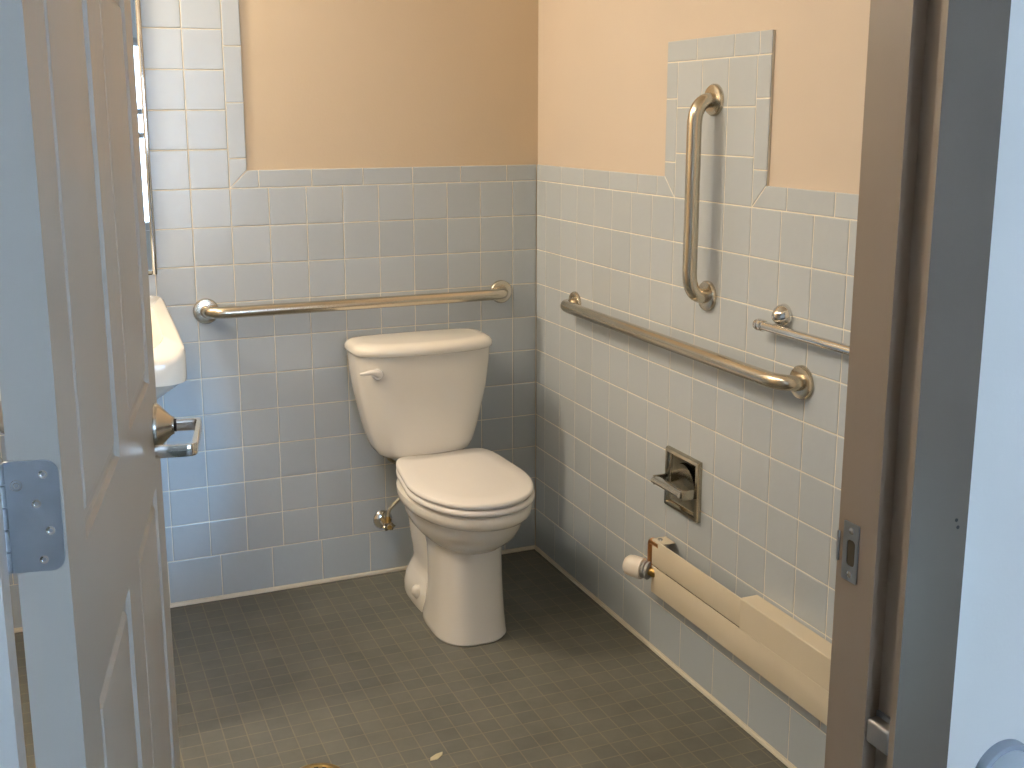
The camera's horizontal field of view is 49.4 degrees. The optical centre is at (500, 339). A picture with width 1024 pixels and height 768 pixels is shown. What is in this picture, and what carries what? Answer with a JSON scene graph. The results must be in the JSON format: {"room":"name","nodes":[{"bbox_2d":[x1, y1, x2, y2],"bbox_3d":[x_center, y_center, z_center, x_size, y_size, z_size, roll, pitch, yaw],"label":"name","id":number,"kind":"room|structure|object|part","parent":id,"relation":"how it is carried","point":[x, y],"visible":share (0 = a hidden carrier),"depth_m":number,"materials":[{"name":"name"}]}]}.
{"room":"public restroom","nodes":[
{"label":"public restroom","id":0,"kind":"room"},
{"bbox_2d":[239,0,537,545],"bbox_3d":[-0.996,-0.428,3.203,2.550,2.500,0.112,-5,12,-22],"label":"wall","id":1,"kind":"structure","parent":0,"point":[328,84],"depth_m":3.35,"materials":[{"name":"beige paint"}]},
{"bbox_2d":[0,295,186,433],"bbox_3d":[-1.127,0.078,2.869,0.566,0.280,0.559,-5,12,-22],"label":"sink","id":2,"kind":"object","parent":1,"relation":"attached to","point":[169,352],"visible":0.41,"depth_m":2.74,"materials":[{"name":"white ceramic"}]},
{"bbox_2d":[130,0,157,274],"bbox_3d":[-1.232,-0.646,2.980,0.544,0.980,0.016,-5,12,-22],"label":"wall mirror","id":3,"kind":"object","parent":1,"relation":"attached to","point":[135,4],"visible":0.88,"depth_m":3.09,"materials":[{"name":"silver metal"}]},
{"bbox_2d":[0,0,535,628],"bbox_3d":[-0.973,-0.309,3.170,2.350,2.280,0.008,-5,12,-22],"label":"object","id":4,"kind":"structure","parent":1,"relation":"attached to","point":[285,483],"depth_m":3.39,"materials":[{"name":"blue tile"}]},
{"bbox_2d":[14,546,534,632],"bbox_3d":[-0.967,0.803,3.387,2.350,0.013,0.006,-5,12,-22],"label":"baseboard","id":5,"kind":"structure","parent":1,"relation":"attached to","point":[216,598],"depth_m":3.51,"materials":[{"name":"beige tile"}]},
{"bbox_2d":[193,280,511,323],"bbox_3d":[-0.418,-0.114,3.398,1.007,0.075,0.072,-5,12,-22],"label":"grab bar","id":6,"kind":"object","parent":1,"relation":"attached to","point":[205,311],"visible":1,"depth_m":3.35,"materials":[{"name":"silver metal"}]},
{"bbox_2d":[373,498,399,530],"bbox_3d":[-0.374,0.545,3.542,0.086,0.101,0.081,-5,12,-22],"label":"shutoff valve","id":7,"kind":"object","parent":1,"relation":"attached to","point":[382,519],"depth_m":3.56,"materials":[{"name":"silver metal"}]},
{"bbox_3d":[-0.354,0.591,3.527,0.044,0.026,0.012,-5,12,-22],"label":"valve handle","id":8,"kind":"part","parent":7,"relation":"part of","materials":[{"name":"silver metal"}]},
{"bbox_2d":[386,458,395,464],"bbox_3d":[-0.358,0.373,3.515,0.029,0.023,0.081,-5,12,-22],"label":"water supply line","id":9,"kind":"object","parent":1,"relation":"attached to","point":[389,459],"depth_m":3.49,"materials":[{"name":"silver metal"}]},
{"bbox_2d":[14,549,787,767],"bbox_3d":[0.278,1.324,1.011,4.100,0.080,5.750,-5,12,-22],"label":"floor","id":10,"kind":"structure","parent":0,"point":[349,673],"depth_m":2.89,"materials":[{"name":"tile"}]},
{"bbox_2d":[300,763,339,767],"bbox_3d":[-0.412,0.986,2.496,0.132,0.003,0.132,-5,12,-22],"label":"floor drain","id":11,"kind":"object","parent":10,"relation":"on","point":[314,765],"visible":1,"depth_m":2.55,"materials":[{"name":"gold metal"}]},
{"bbox_2d":[430,752,442,760],"bbox_3d":[-0.148,0.966,2.585,0.018,0.002,0.046,9,14,37],"label":"paper scrap","id":12,"kind":"object","parent":10,"relation":"on","point":[438,755],"visible":1,"depth_m":2.58,"materials":[{"name":"beige paper"}]},
{"bbox_2d":[344,328,534,646],"bbox_3d":[-0.158,0.423,3.264,0.446,0.801,0.687,-5,12,-22],"label":"toilet","id":13,"kind":"object","parent":10,"relation":"on","point":[418,395],"visible":1,"depth_m":3.27,"materials":[{"name":"white ceramic"}]},
{"bbox_3d":[-0.377,0.104,3.259,0.074,0.037,0.039,-5,12,-22],"label":"flush lever","id":14,"kind":"part","parent":13,"relation":"part of","materials":[{"name":"white plastic"}]},
{"bbox_3d":[-0.245,0.007,3.394,0.446,0.036,0.233,-5,12,-22],"label":"tank lid","id":15,"kind":"part","parent":13,"relation":"part of","materials":[{"name":"white ceramic"}]},
{"bbox_3d":[-0.246,0.186,3.434,0.430,0.327,0.196,-5,12,-22],"label":"tank","id":16,"kind":"part","parent":13,"relation":"part of","materials":[{"name":"white ceramic"}]},
{"bbox_3d":[-0.103,0.627,3.241,0.358,0.410,0.527,-5,12,-22],"label":"bowl","id":17,"kind":"part","parent":13,"relation":"part of","materials":[{"name":"white ceramic"}]},
{"bbox_3d":[-0.100,0.396,3.183,0.352,0.019,0.500,-5,12,-22],"label":"seat lid","id":18,"kind":"part","parent":13,"relation":"part of","materials":[{"name":"white plastic"}]},
{"bbox_3d":[-0.098,0.417,3.185,0.356,0.018,0.501,-5,12,-22],"label":"seat","id":19,"kind":"part","parent":13,"relation":"part of","materials":[{"name":"white plastic"}]},
{"bbox_2d":[538,0,870,193],"bbox_3d":[0.602,-0.309,2.588,0.112,2.500,2.486,-5,12,-22],"label":"wall","id":20,"kind":"structure","parent":0,"point":[603,64],"depth_m":2.81,"materials":[{"name":"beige paint"}]},
{"bbox_2d":[535,546,794,767],"bbox_3d":[0.548,0.917,2.798,0.006,0.013,2.256,-5,12,-22],"label":"baseboard","id":21,"kind":"structure","parent":20,"relation":"attached to","point":[748,730],"depth_m":2.98,"materials":[{"name":"beige tile"}]},
{"bbox_2d":[651,445,702,522],"bbox_3d":[0.446,0.373,2.863,0.063,0.160,0.162,-5,12,-22],"label":"toilet paper holder","id":22,"kind":"object","parent":20,"relation":"attached to","point":[681,482],"visible":1,"depth_m":2.86,"materials":[{"name":"silver metal"}]},
{"bbox_3d":[0.420,0.365,2.927,0.044,0.026,0.006,-5,12,-22],"label":"arm","id":23,"kind":"part","parent":22,"relation":"part of","materials":[{"name":"silver metal"}]},
{"bbox_3d":[0.473,0.390,2.801,0.044,0.026,0.006,-5,12,-22],"label":"arm","id":24,"kind":"part","parent":22,"relation":"part of","materials":[{"name":"silver metal"}]},
{"bbox_2d":[560,291,813,399],"bbox_3d":[0.407,-0.007,2.873,0.068,0.077,1.175,-5,12,-22],"label":"grab bar","id":25,"kind":"object","parent":20,"relation":"attached to","point":[800,382],"visible":1,"depth_m":2.62,"materials":[{"name":"silver metal"}]},
{"bbox_2d":[536,29,858,767],"bbox_3d":[0.551,0.119,2.643,0.008,1.639,2.262,-5,12,-22],"label":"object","id":26,"kind":"structure","parent":20,"relation":"attached to","point":[610,403],"depth_m":2.73,"materials":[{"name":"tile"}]},
{"bbox_2d":[682,84,723,310],"bbox_3d":[0.470,-0.332,2.643,0.072,0.540,0.076,-5,12,-22],"label":"grab bar","id":27,"kind":"object","parent":20,"relation":"attached to","point":[711,101],"visible":1,"depth_m":2.62,"materials":[{"name":"silver metal"}]},
{"bbox_2d":[622,536,831,725],"bbox_3d":[0.620,0.705,2.436,0.107,0.154,1.326,-5,12,-22],"label":"baseboard heater","id":28,"kind":"object","parent":20,"relation":"attached to","point":[792,657],"visible":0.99,"depth_m":2.57,"materials":[{"name":"beige metal"}]},
{"bbox_3d":[0.482,0.600,2.777,0.004,0.072,0.412,-5,12,-22],"label":"panel","id":29,"kind":"part","parent":28,"relation":"part of","materials":[{"name":"beige metal"}]},
{"bbox_2d":[752,303,849,355],"bbox_3d":[0.728,0.016,2.114,0.044,0.066,0.796,-5,12,-22],"label":"towel bar","id":30,"kind":"object","parent":20,"relation":"attached to","point":[782,315],"visible":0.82,"depth_m":2.38,"materials":[{"name":"silver metal"}]},
{"bbox_3d":[0.606,-0.051,2.421,0.030,0.054,0.054,-5,12,-22],"label":"post","id":31,"kind":"part","parent":30,"relation":"part of","materials":[{"name":"silver metal"}]},
{"bbox_3d":[0.720,0.036,2.114,0.021,0.021,0.764,-5,12,-22],"label":"rail","id":32,"kind":"part","parent":30,"relation":"part of","materials":[{"name":"silver metal"}]},
{"bbox_2d":[947,0,1023,767],"bbox_3d":[0.117,-0.015,1.130,3.900,2.500,0.104,-5,12,-22],"label":"wall","id":33,"kind":"structure","parent":0,"point":[988,690],"depth_m":1.31,"materials":[{"name":"paint"}]},
{"bbox_2d":[0,488,26,767],"bbox_3d":[-0.457,0.250,0.934,0.084,2.060,0.118,-5,12,-22],"label":"door frame","id":34,"kind":"structure","parent":33,"relation":"attached to","point":[12,741],"depth_m":0.91,"materials":[{"name":"paint"}]},
{"bbox_2d":[0,0,201,767],"bbox_3d":[-0.475,0.157,1.441,0.124,2.027,0.886,-2,12,-11],"label":"door","id":35,"kind":"structure","parent":33,"relation":"in","point":[86,430],"depth_m":1.13,"materials":[{"name":"paint"}]},
{"bbox_3d":[-0.548,0.140,1.815,0.032,0.075,0.075,-3,12,-12],"label":"handle","id":36,"kind":"part","parent":35,"relation":"part of","materials":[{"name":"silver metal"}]},
{"bbox_3d":[-0.504,0.153,1.750,0.062,0.019,0.157,-3,12,-12],"label":"lever","id":37,"kind":"part","parent":35,"relation":"part of","materials":[{"name":"silver metal"}]},
{"bbox_2d":[866,710,889,755],"bbox_3d":[0.457,0.473,1.331,0.020,0.044,0.040,-5,12,-22],"label":"bar","id":38,"kind":"object","parent":33,"relation":"attached to","point":[878,727],"visible":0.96,"depth_m":1.33,"materials":[{"name":"metal"}]},
{"bbox_3d":[0.464,0.472,1.334,0.004,0.044,0.039,-5,12,-22],"label":"mounting plate","id":39,"kind":"part","parent":38,"relation":"part of","materials":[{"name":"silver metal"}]},
{"bbox_2d":[824,0,1010,767],"bbox_3d":[0.473,0.172,1.309,0.086,2.060,0.120,-5,12,-22],"label":"door frame","id":40,"kind":"structure","parent":33,"relation":"attached to","point":[935,69],"depth_m":1.25,"materials":[{"name":"brown paint"}]},
{"bbox_3d":[0.422,0.256,1.343,0.002,0.074,0.027,-5,12,-22],"label":"strike plate","id":41,"kind":"part","parent":40,"relation":"part of","materials":[{"name":"silver metal"}]},
{"bbox_2d":[975,739,1023,767],"bbox_3d":[0.638,0.551,1.374,0.097,0.097,0.056,-5,12,-22],"label":"button","id":42,"kind":"object","parent":33,"relation":"attached to","point":[1007,753],"visible":1,"depth_m":1.37,"materials":[{"name":"grey metal"}]}
]}

